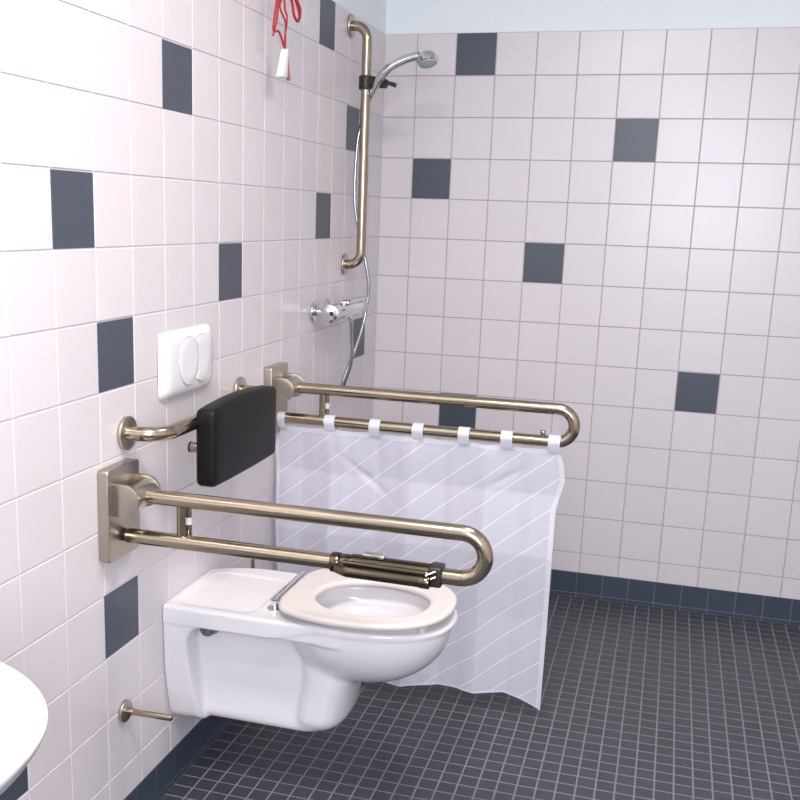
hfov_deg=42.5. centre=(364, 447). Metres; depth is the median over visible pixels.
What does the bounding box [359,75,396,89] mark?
holder
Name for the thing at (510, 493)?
shower curtain
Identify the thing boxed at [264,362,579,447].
support rail
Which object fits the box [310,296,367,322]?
shower mixer
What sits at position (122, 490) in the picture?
support rail
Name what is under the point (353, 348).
shower hose
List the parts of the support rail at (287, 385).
wall plate, release rod, knob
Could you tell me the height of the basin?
0.142 m
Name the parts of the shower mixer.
temperature knob, lever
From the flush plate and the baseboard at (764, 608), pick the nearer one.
the flush plate
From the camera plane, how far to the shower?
3.40 m
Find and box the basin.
[0,662,48,794]
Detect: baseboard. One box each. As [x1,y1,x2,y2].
[124,715,231,799]
[549,569,799,625]
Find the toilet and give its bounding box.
[163,568,457,731]
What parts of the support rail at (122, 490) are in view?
wall plate, release rod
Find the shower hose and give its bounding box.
[341,97,371,385]
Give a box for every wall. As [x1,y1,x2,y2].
[0,0,385,799]
[373,0,799,599]
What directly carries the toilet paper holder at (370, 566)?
attached to the support rail at (122, 490)
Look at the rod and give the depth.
2.98 m
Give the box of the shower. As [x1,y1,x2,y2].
[370,50,437,96]
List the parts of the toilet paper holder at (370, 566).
roll arm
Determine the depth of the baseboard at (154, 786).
2.70 m
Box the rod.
[251,559,254,567]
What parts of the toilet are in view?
hinge post, seat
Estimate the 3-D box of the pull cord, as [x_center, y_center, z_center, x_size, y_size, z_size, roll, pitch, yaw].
[-0.204,-1.397,2.720,0.028,0.799,0.174,7,14,21]
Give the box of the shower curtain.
[275,411,564,709]
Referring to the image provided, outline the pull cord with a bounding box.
[272,0,301,80]
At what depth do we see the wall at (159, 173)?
2.31 m
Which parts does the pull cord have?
cord, cord, cord, cord, cord, cord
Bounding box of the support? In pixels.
[117,377,275,486]
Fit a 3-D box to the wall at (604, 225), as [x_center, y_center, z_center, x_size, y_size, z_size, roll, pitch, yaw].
[1.276,-0.692,3.712,2.550,2.520,0.002,6,13,16]
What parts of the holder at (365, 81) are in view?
lever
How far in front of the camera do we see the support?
2.45 m
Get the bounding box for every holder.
[118,699,172,722]
[329,551,444,588]
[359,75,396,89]
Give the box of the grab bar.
[341,14,371,274]
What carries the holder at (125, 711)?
attached to the wall at (159, 173)
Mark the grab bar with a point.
(352, 25)
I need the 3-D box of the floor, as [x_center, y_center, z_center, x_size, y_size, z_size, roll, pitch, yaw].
[0.487,1.163,1.578,2.550,0.001,5.200,6,13,16]
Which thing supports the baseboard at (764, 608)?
attached to the wall at (604, 225)
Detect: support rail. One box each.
[97,458,492,586]
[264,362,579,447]
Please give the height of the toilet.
0.360 m
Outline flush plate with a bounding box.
[158,324,211,400]
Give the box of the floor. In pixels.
[160,593,799,799]

